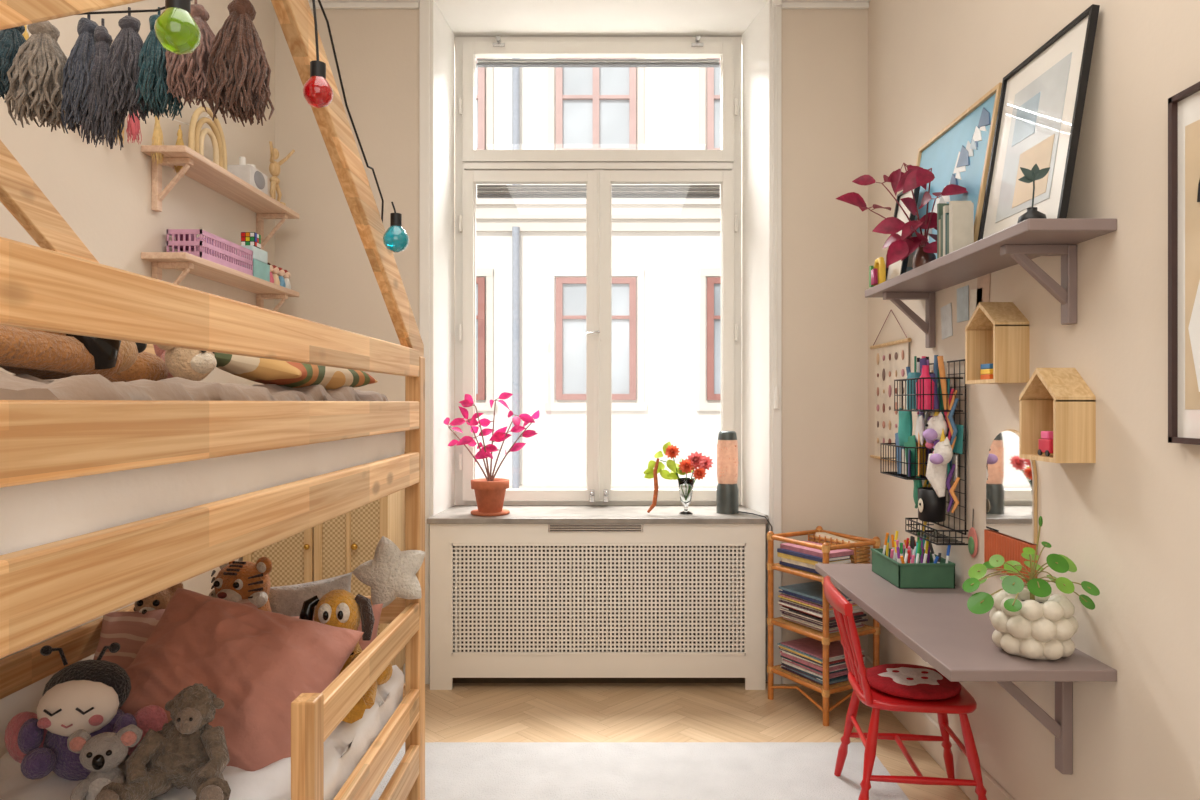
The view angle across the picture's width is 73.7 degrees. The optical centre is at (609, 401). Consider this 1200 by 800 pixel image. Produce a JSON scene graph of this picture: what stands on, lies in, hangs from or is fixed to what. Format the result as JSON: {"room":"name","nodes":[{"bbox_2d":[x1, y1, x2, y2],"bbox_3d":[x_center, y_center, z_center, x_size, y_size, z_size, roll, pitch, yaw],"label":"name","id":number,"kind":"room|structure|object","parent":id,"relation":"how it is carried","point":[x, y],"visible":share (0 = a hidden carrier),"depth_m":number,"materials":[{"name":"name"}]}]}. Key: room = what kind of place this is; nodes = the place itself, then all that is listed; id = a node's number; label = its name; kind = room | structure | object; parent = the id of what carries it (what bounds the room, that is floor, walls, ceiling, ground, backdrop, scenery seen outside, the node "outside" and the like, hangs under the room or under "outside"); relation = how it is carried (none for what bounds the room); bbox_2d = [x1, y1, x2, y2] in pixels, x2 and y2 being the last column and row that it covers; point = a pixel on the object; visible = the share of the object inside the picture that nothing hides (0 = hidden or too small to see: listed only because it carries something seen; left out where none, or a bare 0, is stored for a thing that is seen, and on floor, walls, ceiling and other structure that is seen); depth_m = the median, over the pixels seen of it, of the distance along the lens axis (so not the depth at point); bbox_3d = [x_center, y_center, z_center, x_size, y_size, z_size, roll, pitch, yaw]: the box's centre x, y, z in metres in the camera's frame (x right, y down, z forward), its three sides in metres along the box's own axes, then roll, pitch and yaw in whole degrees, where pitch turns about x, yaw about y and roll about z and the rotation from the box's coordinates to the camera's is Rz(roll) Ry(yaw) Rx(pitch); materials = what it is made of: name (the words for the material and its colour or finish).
{"room":"bedroom","nodes":[
{"label":"bedroom","id":0,"kind":"room"},
{"bbox_2d":[0,0,274,757],"bbox_3d":[-1.599,-0.310,1.580,0.100,3.220,5.160,0,0,0],"label":"wall","id":1,"kind":"structure","parent":0,"point":[103,193],"depth_m":2.61,"materials":[{"name":"paint"}]},
{"bbox_2d":[22,25,208,174],"bbox_3d":[-1.514,-0.952,2.425,0.063,0.338,1.351,0,0,0],"label":"garland","id":2,"kind":"object","parent":1,"relation":"hanging from","point":[133,128],"visible":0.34,"depth_m":2.65,"materials":[{"name":"pink fabric"}]},
{"bbox_2d":[141,145,298,249],"bbox_3d":[-1.474,-0.748,3.125,0.149,0.200,0.970,0,0,0],"label":"shelf","id":3,"kind":"object","parent":1,"relation":"attached to","point":[198,167],"visible":0.83,"depth_m":2.92,"materials":[{"name":"brown wood"}]},
{"bbox_2d":[188,106,226,169],"bbox_3d":[-1.470,-0.963,2.930,0.020,0.229,0.260,0,0,0],"label":"rainbow","id":4,"kind":"object","parent":3,"relation":"on","point":[196,138],"visible":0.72,"depth_m":2.92,"materials":[{"name":"beige wood"}]},
{"bbox_2d":[227,157,267,194],"bbox_3d":[-1.465,-0.913,3.240,0.110,0.130,0.160,0,0,0],"label":"camera","id":5,"kind":"object","parent":3,"relation":"on","point":[248,173],"visible":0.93,"depth_m":3.19,"materials":[{"name":"white paint"}]},
{"bbox_2d":[269,141,294,205],"bbox_3d":[-1.450,-0.980,3.455,0.093,0.264,0.166,0,0,15],"label":"mannequin","id":6,"kind":"object","parent":3,"relation":"on","point":[274,167],"visible":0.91,"depth_m":3.44},
{"bbox_2d":[141,252,298,310],"bbox_3d":[-1.474,-0.395,3.125,0.149,0.200,0.970,0,0,0],"label":"shelf","id":7,"kind":"object","parent":1,"relation":"attached to","point":[185,262],"visible":0.73,"depth_m":2.93,"materials":[{"name":"brown wood"}]},
{"bbox_2d":[167,229,252,275],"bbox_3d":[-1.470,-0.552,2.960,0.120,0.115,0.400,0,0,0],"label":"crate","id":8,"kind":"object","parent":7,"relation":"on","point":[229,254],"visible":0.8,"depth_m":2.84,"materials":[{"name":"pink plastic"}]},
{"bbox_2d":[240,245,269,281],"bbox_3d":[-1.468,-0.559,3.255,0.105,0.128,0.150,0,0,0],"label":"boxes","id":9,"kind":"object","parent":7,"relation":"on","point":[261,269],"visible":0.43,"depth_m":3.24},
{"bbox_2d":[241,232,260,248],"bbox_3d":[-1.449,-0.653,3.229,0.056,0.056,0.056,0,0,0],"label":"cube","id":10,"kind":"object","parent":9,"relation":"on","point":[247,238],"visible":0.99,"depth_m":3.20,"materials":[{"name":"multicoloured plastic"}]},
{"bbox_2d":[267,263,290,288],"bbox_3d":[-1.442,-0.542,3.470,0.045,0.094,0.220,0,0,0],"label":"figurines","id":11,"kind":"object","parent":7,"relation":"on","point":[282,280],"visible":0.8,"depth_m":3.48},
{"bbox_2d":[275,0,867,654],"bbox_3d":[-0.178,-0.310,3.930,2.742,3.220,0.460,0,0,0],"label":"wall","id":12,"kind":"structure","parent":0,"point":[825,51],"depth_m":3.70,"materials":[{"name":"paint"}]},
{"bbox_2d":[308,0,869,8],"bbox_3d":[-0.178,-1.867,3.670,2.742,0.105,0.060,0,0,0],"label":"trim","id":13,"kind":"structure","parent":12,"relation":"attached to","point":[327,4],"depth_m":3.68,"materials":[{"name":"white paint"}]},
{"bbox_2d":[427,505,768,523],"bbox_3d":[-0.046,0.535,3.828,1.557,0.025,0.465,0,0,0],"label":"window sill","id":14,"kind":"structure","parent":12,"relation":"attached to","point":[457,514],"depth_m":3.69,"materials":[{"name":"stone"}]},
{"bbox_2d":[444,392,539,515],"bbox_3d":[-0.559,0.238,3.751,0.467,0.569,0.206,0,0,0],"label":"pot plant","id":15,"kind":"object","parent":14,"relation":"on","point":[490,491],"visible":1,"depth_m":3.72,"materials":[{"name":"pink plant"}]},
{"bbox_2d":[643,441,712,514],"bbox_3d":[0.322,0.354,3.748,0.330,0.337,0.139,0,0,0],"label":"flower vase","id":16,"kind":"object","parent":14,"relation":"on","point":[695,460],"visible":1,"depth_m":3.72,"materials":[{"name":"clear glass"}]},
{"bbox_2d":[716,431,738,513],"bbox_3d":[0.555,0.330,3.780,0.104,0.386,0.104,0,0,0],"label":"lamp","id":17,"kind":"object","parent":14,"relation":"on","point":[727,492],"visible":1,"depth_m":3.74,"materials":[{"name":"glass"}]},
{"bbox_2d":[739,511,772,531],"bbox_3d":[0.659,0.578,3.688,0.046,0.127,0.250,0,0,-37],"label":"cable","id":18,"kind":"object","parent":17,"relation":"attached to","point":[739,511],"visible":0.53,"depth_m":3.63,"materials":[{"name":"black plastic"}]},
{"bbox_2d":[455,36,741,504],"bbox_3d":[-0.059,-0.665,4.062,1.455,2.379,0.176,0,0,0],"label":"window","id":19,"kind":"structure","parent":12,"relation":"in","point":[597,169],"depth_m":4.04,"materials":[{"name":"paint"}]},
{"bbox_2d":[419,0,781,683],"bbox_3d":[-0.044,-0.280,3.866,1.668,3.160,0.368,0,0,0],"label":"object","id":20,"kind":"structure","parent":12,"relation":"attached to","point":[761,423],"depth_m":3.76,"materials":[{"name":"white paint"}]},
{"bbox_2d":[403,658,864,683],"bbox_3d":[-0.178,1.235,3.692,2.710,0.130,0.016,0,0,0],"label":"baseboard","id":21,"kind":"structure","parent":12,"relation":"attached to","point":[784,680],"depth_m":3.68,"materials":[{"name":"white paint"}]},
{"bbox_2d":[772,0,781,408],"bbox_3d":[0.765,-0.925,3.672,0.040,1.910,0.026,0,0,0],"label":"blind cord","id":22,"kind":"object","parent":12,"relation":"hanging from","point":[775,3],"visible":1,"depth_m":3.67,"materials":[{"name":"white paint"}]},
{"bbox_2d":[425,678,969,799],"bbox_3d":[-0.178,1.340,1.580,2.942,0.080,5.160,0,0,0],"label":"floor","id":23,"kind":"structure","parent":0,"point":[475,709],"depth_m":3.33,"materials":[{"name":"brown wood"}]},
{"bbox_2d":[0,0,424,799],"bbox_3d":[-0.993,0.221,1.400,0.854,2.158,2.200,0,0,0],"label":"bunk bed","id":24,"kind":"object","parent":23,"relation":"on","point":[49,590],"visible":0.66,"depth_m":1.25,"materials":[{"name":"brown wood"}]},
{"bbox_2d":[0,0,274,149],"bbox_3d":[-0.993,-0.592,1.418,0.786,0.280,0.120,0,0,0],"label":"garland","id":25,"kind":"object","parent":24,"relation":"hanging from","point":[94,89],"visible":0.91,"depth_m":1.40,"materials":[{"name":"multicoloured fabric"}]},
{"bbox_2d":[154,0,200,54],"label":"string lights","id":26,"kind":"object","parent":24,"relation":"attached to","point":[177,29],"depth_m":0.99,"materials":[{"name":"green glass"}]},
{"bbox_2d":[0,665,403,799],"bbox_3d":[-0.999,0.847,1.405,0.768,0.165,2.010,0,0,0],"label":"mattress","id":27,"kind":"object","parent":24,"relation":"on","point":[348,743],"visible":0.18,"depth_m":1.73,"materials":[{"name":"white fabric"}]},
{"bbox_2d":[4,642,167,780],"bbox_3d":[-1.110,0.659,1.677,0.314,0.284,0.168,0,0,0],"label":"doll","id":28,"kind":"object","parent":27,"relation":"on","point":[88,695],"visible":0.85,"depth_m":1.65,"materials":[{"name":"fabric"}]},
{"bbox_2d":[67,724,142,799],"bbox_3d":[-0.984,0.715,1.535,0.124,0.163,0.115,0,0,0],"label":"plush koala","id":29,"kind":"object","parent":27,"relation":"on","point":[101,754],"visible":0.88,"depth_m":1.54,"materials":[{"name":"grey fabric"}]},
{"bbox_2d":[95,683,230,799],"bbox_3d":[-0.845,0.678,1.583,0.241,0.216,0.213,0,0,0],"label":"monkey","id":30,"kind":"object","parent":27,"relation":"on","point":[189,752],"visible":1,"depth_m":1.57,"materials":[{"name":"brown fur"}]},
{"bbox_2d":[93,599,257,669],"bbox_3d":[-1.170,0.689,2.128,0.436,0.276,0.245,0,0,-8],"label":"striped pillow","id":31,"kind":"object","parent":27,"relation":"on","point":[131,630],"visible":0.23,"depth_m":2.13,"materials":[{"name":"fabric"}]},
{"bbox_2d":[134,582,183,613],"bbox_3d":[-1.269,0.599,2.284,0.179,0.192,0.176,0,0,41],"label":"plush leopard","id":32,"kind":"object","parent":31,"relation":"on","point":[160,600],"visible":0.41,"depth_m":2.21,"materials":[{"name":"fur"}]},
{"bbox_2d":[209,557,271,611],"bbox_3d":[-1.062,0.602,2.293,0.199,0.316,0.176,0,0,0],"label":"tiger","id":33,"kind":"object","parent":27,"relation":"on","point":[236,581],"visible":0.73,"depth_m":2.25},
{"bbox_2d":[120,588,363,770],"bbox_3d":[-0.905,0.667,1.899,0.564,0.382,0.320,0,0,0],"label":"linen pillow","id":34,"kind":"object","parent":27,"relation":"on","point":[258,662],"visible":0.69,"depth_m":1.85,"materials":[{"name":"pink fabric"}]},
{"bbox_2d":[268,572,351,616],"bbox_3d":[-0.890,0.615,2.384,0.286,0.205,0.102,0,0,0],"label":"cushion","id":35,"kind":"object","parent":27,"relation":"on","point":[288,600],"visible":0.39,"depth_m":2.36,"materials":[{"name":"white fabric"}]},
{"bbox_2d":[293,604,382,650],"bbox_3d":[-0.800,0.700,2.238,0.339,0.240,0.174,0,0,0],"label":"pillow","id":36,"kind":"object","parent":27,"relation":"on","point":[377,608],"visible":0.12,"depth_m":2.26,"materials":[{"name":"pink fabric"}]},
{"bbox_2d":[299,589,377,723],"bbox_3d":[-0.702,0.650,2.066,0.226,0.316,0.278,0,0,0],"label":"plush hound","id":37,"kind":"object","parent":27,"relation":"on","point":[340,608],"visible":0.47,"depth_m":2.07,"materials":[{"name":"fabric"}]},
{"bbox_2d":[377,663,392,684],"bbox_3d":[-0.645,0.737,2.233,0.070,0.106,0.124,0,0,0],"label":"plush duckling","id":38,"kind":"object","parent":27,"relation":"on","point":[386,675],"visible":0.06,"depth_m":2.22,"materials":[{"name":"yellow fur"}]},
{"bbox_2d":[0,431,404,554],"bbox_3d":[-0.995,0.113,1.405,0.772,0.177,2.014,0,0,0],"label":"mattress","id":39,"kind":"object","parent":24,"relation":"on","point":[41,513],"visible":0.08,"depth_m":1.08,"materials":[{"name":"white fabric"}]},
{"bbox_2d":[0,371,387,400],"bbox_3d":[-1.005,-0.010,1.670,0.729,0.079,1.440,0,0,0],"label":"duvet","id":40,"kind":"object","parent":39,"relation":"on","point":[20,386],"visible":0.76,"depth_m":1.18,"materials":[{"name":"beige fabric"}]},
{"bbox_2d":[0,325,146,379],"bbox_3d":[-0.963,-0.105,1.118,0.305,0.166,0.633,0,0,21],"label":"stuffed toy","id":41,"kind":"object","parent":40,"relation":"on","point":[44,355],"visible":0.48,"depth_m":1.19,"materials":[{"name":"brown fabric"}]},
{"bbox_2d":[108,345,216,381],"bbox_3d":[-0.897,-0.081,1.597,0.225,0.115,0.131,0,0,0],"label":"monkey","id":42,"kind":"object","parent":40,"relation":"on","point":[190,364],"visible":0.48,"depth_m":1.56},
{"bbox_2d":[153,345,172,378],"bbox_3d":[-0.988,-0.093,1.752,0.223,0.148,0.119,0,0,10],"label":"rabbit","id":43,"kind":"object","parent":40,"relation":"on","point":[159,352],"visible":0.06,"depth_m":1.70},
{"bbox_2d":[214,352,377,388],"bbox_3d":[-0.790,-0.088,1.980,0.264,0.121,0.580,0,0,0],"label":"cushion","id":44,"kind":"object","parent":40,"relation":"on","point":[260,370],"visible":0.48,"depth_m":1.75,"materials":[{"name":"fabric"}]},
{"bbox_2d":[303,0,383,221],"label":"string lights","id":45,"kind":"object","parent":24,"relation":"attached to","point":[317,91],"depth_m":1.47,"materials":[{"name":"red glass"}]},
{"bbox_2d":[352,536,424,607],"bbox_3d":[-0.664,0.513,2.400,0.211,0.217,0.103,0,0,0],"label":"cushion","id":46,"kind":"object","parent":24,"relation":"on","point":[390,575],"visible":1,"depth_m":2.37,"materials":[{"name":"white fabric"}]},
{"bbox_2d":[383,202,408,252],"label":"string lights","id":47,"kind":"object","parent":24,"relation":"attached to","point":[395,238],"depth_m":1.98,"materials":[{"name":"teal glass"}]},
{"bbox_2d":[243,489,404,671],"bbox_3d":[-1.222,0.755,3.481,0.615,1.090,0.359,0,0,0],"label":"base cabinet","id":48,"kind":"object","parent":23,"relation":"on","point":[337,546],"visible":0.34,"depth_m":3.34,"materials":[{"name":"brown wood"}]},
{"bbox_2d":[430,524,764,689],"bbox_3d":[-0.056,0.924,3.642,1.516,0.752,0.076,0,0,0],"label":"radiator cover","id":49,"kind":"object","parent":23,"relation":"on","point":[446,664],"visible":0.99,"depth_m":3.61,"materials":[{"name":"paint"}]},
{"bbox_2d":[461,546,735,651],"bbox_3d":[-0.060,0.990,3.830,1.320,0.620,0.140,0,0,0],"label":"radiator","id":50,"kind":"object","parent":23,"relation":"on","point":[470,567],"visible":0.24,"depth_m":3.76,"materials":[{"name":"white metal"}]},
{"bbox_2d":[370,742,908,799],"bbox_3d":[0.085,1.293,1.765,1.770,0.011,2.530,0,0,0],"label":"area rug","id":51,"kind":"object","parent":23,"relation":"on","point":[453,770],"visible":0.91,"depth_m":2.78,"materials":[{"name":"fabric"}]},
{"bbox_2d":[823,576,986,799],"bbox_3d":[0.927,0.938,2.563,0.458,0.704,0.392,0,0,6],"label":"spindle chair","id":52,"kind":"object","parent":51,"relation":"on","point":[962,704],"visible":0.86,"depth_m":2.43,"materials":[{"name":"paint"}]},
{"bbox_2d":[867,664,961,699],"bbox_3d":[0.965,0.887,2.560,0.294,0.036,0.294,0,0,0],"label":"seat cushion","id":53,"kind":"object","parent":52,"relation":"on","point":[910,681],"visible":0.98,"depth_m":2.50,"materials":[{"name":"red fabric"}]},
{"bbox_2d":[767,526,879,725],"bbox_3d":[0.912,0.932,3.435,0.321,0.735,0.363,0,0,-30],"label":"bookshelf","id":54,"kind":"object","parent":23,"relation":"on","point":[825,637],"visible":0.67,"depth_m":3.35,"materials":[{"name":"orange wood"}]},
{"bbox_2d":[777,541,867,684],"bbox_3d":[0.907,0.888,3.429,0.255,0.539,0.295,0,0,-30],"label":"books","id":55,"kind":"object","parent":54,"relation":"in","point":[802,603],"visible":0.7,"depth_m":3.36,"materials":[{"name":"multicoloured paper"}]},
{"bbox_2d":[808,532,869,563],"bbox_3d":[0.993,0.640,3.475,0.090,0.125,0.282,0,0,-30],"label":"wicker basket","id":56,"kind":"object","parent":54,"relation":"in","point":[860,555],"visible":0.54,"depth_m":3.42,"materials":[{"name":"wicker"}]},
{"bbox_2d":[868,0,1199,799],"bbox_3d":[1.243,-0.310,1.580,0.100,3.220,5.160,0,0,0],"label":"wall","id":57,"kind":"structure","parent":0,"point":[1128,520],"depth_m":1.96,"materials":[{"name":"paint"}]},
{"bbox_2d":[870,310,911,462],"bbox_3d":[1.181,-0.070,3.380,0.018,0.643,0.460,0,0,0],"label":"chart","id":58,"kind":"object","parent":57,"relation":"attached to","point":[891,358],"visible":0.82,"depth_m":3.40,"materials":[{"name":"paper"}]},
{"bbox_2d":[880,359,967,544],"bbox_3d":[1.111,0.165,2.855,0.148,0.615,0.436,0,0,0],"label":"organizer","id":59,"kind":"object","parent":57,"relation":"attached to","point":[937,535],"visible":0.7,"depth_m":2.77,"materials":[{"name":"black metal"}]},
{"bbox_2d":[895,355,949,476],"bbox_3d":[1.110,0.053,2.879,0.126,0.436,0.372,0,0,4],"label":"supplies","id":60,"kind":"object","parent":59,"relation":"in","point":[923,363],"visible":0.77,"depth_m":2.80},
{"bbox_2d":[898,387,963,533],"bbox_3d":[1.117,0.177,2.838,0.115,0.607,0.390,0,0,0],"label":"stuffed toys","id":61,"kind":"object","parent":59,"relation":"hanging from","point":[942,463],"visible":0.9,"depth_m":2.70,"materials":[{"name":"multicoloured fabric"}]},
{"bbox_2d":[917,487,945,521],"bbox_3d":[1.107,0.354,2.760,0.098,0.112,0.092,0,0,0],"label":"cup","id":62,"kind":"object","parent":59,"relation":"hanging from","point":[931,507],"visible":0.98,"depth_m":2.72,"materials":[{"name":"ceramic"}]},
{"bbox_2d":[865,655,1014,799],"bbox_3d":[1.185,1.235,1.400,0.016,0.130,4.600,0,0,0],"label":"baseboard","id":63,"kind":"structure","parent":57,"relation":"attached to","point":[918,723],"depth_m":2.83,"materials":[{"name":"paint"}]},
{"bbox_2d":[815,564,1116,773],"bbox_3d":[0.997,0.795,2.500,0.393,0.330,1.240,0,0,0],"label":"desk","id":64,"kind":"object","parent":57,"relation":"attached to","point":[938,625],"visible":0.73,"depth_m":2.08,"materials":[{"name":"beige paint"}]},
{"bbox_2d":[871,548,954,588],"bbox_3d":[1.069,0.588,2.840,0.193,0.085,0.286,0,0,0],"label":"box","id":65,"kind":"object","parent":64,"relation":"on","point":[931,575],"visible":0.91,"depth_m":2.70,"materials":[{"name":"green plastic"}]},
{"bbox_2d":[882,531,950,563],"bbox_3d":[1.075,0.550,2.839,0.194,0.152,0.292,0,0,0],"label":"pens","id":66,"kind":"object","parent":65,"relation":"in","point":[914,552],"visible":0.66,"depth_m":2.81},
{"bbox_2d":[962,516,1099,659],"bbox_3d":[1.031,0.458,2.022,0.291,0.344,0.259,0,0,0],"label":"pot plant","id":67,"kind":"object","parent":64,"relation":"on","point":[1033,622],"visible":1,"depth_m":1.96,"materials":[{"name":"green plant"}]},
{"bbox_2d":[941,273,990,339],"bbox_3d":[1.190,-0.322,2.690,0.003,0.198,0.376,0,0,0],"label":"postcard","id":68,"kind":"object","parent":57,"relation":"attached to","point":[982,293],"visible":0.71,"depth_m":2.67},
{"bbox_2d":[968,509,977,557],"bbox_3d":[1.186,0.430,2.620,0.014,0.160,0.070,0,0,0],"label":"charm","id":69,"kind":"object","parent":57,"relation":"attached to","point":[972,536],"visible":1,"depth_m":2.61,"materials":[{"name":"red plastic"}]},
{"bbox_2d":[865,218,1116,347],"bbox_3d":[1.088,-0.316,2.485,0.210,0.232,1.210,0,0,0],"label":"shelf","id":70,"kind":"object","parent":57,"relation":"attached to","point":[1026,240],"visible":1,"depth_m":2.06,"materials":[{"name":"grey paint"}]},
{"bbox_2d":[869,257,885,286],"bbox_3d":[1.011,-0.490,3.027,0.042,0.111,0.089,0,0,0],"label":"ornament","id":71,"kind":"object","parent":70,"relation":"on","point":[877,273],"visible":0.88,"depth_m":3.01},
{"bbox_2d":[836,163,967,268],"bbox_3d":[1.002,-0.623,2.679,0.260,0.381,0.419,0,0,-29],"label":"potted plant","id":72,"kind":"object","parent":70,"relation":"on","point":[900,247],"visible":0.99,"depth_m":2.64,"materials":[{"name":"red plant"}]},
{"bbox_2d":[886,186,919,280],"bbox_3d":[1.081,-0.614,2.975,0.078,0.363,0.190,0,0,0],"label":"framed print","id":73,"kind":"object","parent":70,"relation":"on","point":[899,267],"visible":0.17,"depth_m":2.98,"materials":[{"name":"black paper"}]},
{"bbox_2d":[906,82,1001,271],"bbox_3d":[1.130,-0.694,2.705,0.105,0.523,0.630,0,0,0],"label":"print","id":74,"kind":"object","parent":70,"relation":"on","point":[959,154],"visible":0.53,"depth_m":2.59,"materials":[{"name":"blue paper"}]},
{"bbox_2d":[937,201,973,257],"bbox_3d":[1.042,-0.521,2.415,0.064,0.179,0.110,0,0,0],"label":"books","id":75,"kind":"object","parent":70,"relation":"on","point":[955,219],"visible":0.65,"depth_m":2.36,"materials":[{"name":"beige paper"}]},
{"bbox_2d":[1017,164,1049,222],"bbox_3d":[1.050,-0.513,1.990,0.067,0.162,0.068,0,0,-30],"label":"vase","id":76,"kind":"object","parent":70,"relation":"on","point":[1029,176],"visible":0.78,"depth_m":1.98,"materials":[{"name":"black plastic"}]},
{"bbox_2d":[978,4,1099,240],"bbox_3d":[1.132,-0.696,2.150,0.100,0.528,0.440,0,0,0],"label":"framed print","id":77,"kind":"object","parent":70,"relation":"on","point":[1042,100],"visible":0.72,"depth_m":2.11,"materials":[{"name":"white paper"}]},
{"bbox_2d":[965,302,1029,383],"bbox_3d":[1.143,-0.175,2.370,0.099,0.241,0.190,0,0,0],"label":"shelf","id":78,"kind":"object","parent":57,"relation":"attached to","point":[997,333],"visible":0.98,"depth_m":2.28,"materials":[{"name":"brown wood"}]},
{"bbox_2d":[981,363,992,379],"bbox_3d":[1.140,-0.090,2.390,0.040,0.047,0.060,0,0,0],"label":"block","id":79,"kind":"object","parent":78,"relation":"on","point":[987,369],"visible":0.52,"depth_m":2.38,"materials":[{"name":"multicoloured wood"}]},
{"bbox_2d":[984,429,1036,582],"bbox_3d":[1.182,0.295,2.373,0.020,0.429,0.283,0,0,0],"label":"arched mirror","id":80,"kind":"object","parent":57,"relation":"attached to","point":[1011,480],"visible":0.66,"depth_m":2.36,"materials":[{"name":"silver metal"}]},
{"bbox_2d":[1019,368,1095,462],"bbox_3d":[1.143,0.031,2.053,0.099,0.238,0.175,0,0,0],"label":"shelf","id":81,"kind":"object","parent":57,"relation":"attached to","point":[1059,401],"visible":0.99,"depth_m":1.98,"materials":[{"name":"brown wood"}]},
{"bbox_2d":[1038,431,1052,455],"bbox_3d":[1.131,0.106,2.047,0.047,0.063,0.055,0,0,0],"label":"toy car","id":82,"kind":"object","parent":81,"relation":"on","point":[1045,445],"visible":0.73,"depth_m":2.04,"materials":[{"name":"pink plastic"}]},
{"bbox_2d":[1168,82,1199,444],"bbox_3d":[1.181,-0.275,1.397,0.025,0.720,0.555,0,0,0],"label":"framed poster","id":83,"kind":"object","parent":57,"relation":"attached to","point":[1183,107],"visible":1,"depth_m":1.64,"materials":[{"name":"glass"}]},
{"label":"outside","id":84,"kind":"structure","parent":0,"visible":0},
{"bbox_3d":[0.000,9.400,8.300,28.000,0.200,7.400,0,0,0],"label":"ground","id":85,"kind":"structure","parent":84,"visible":0},
{"bbox_2d":[476,58,720,488],"bbox_3d":[0.000,-2.700,12.200,28.000,24.000,0.800,0,0,0],"label":"facade","id":86,"kind":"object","parent":85,"relation":"on","point":[531,252],"visible":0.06,"depth_m":12.00,"materials":[{"name":"white paint"}]}
]}

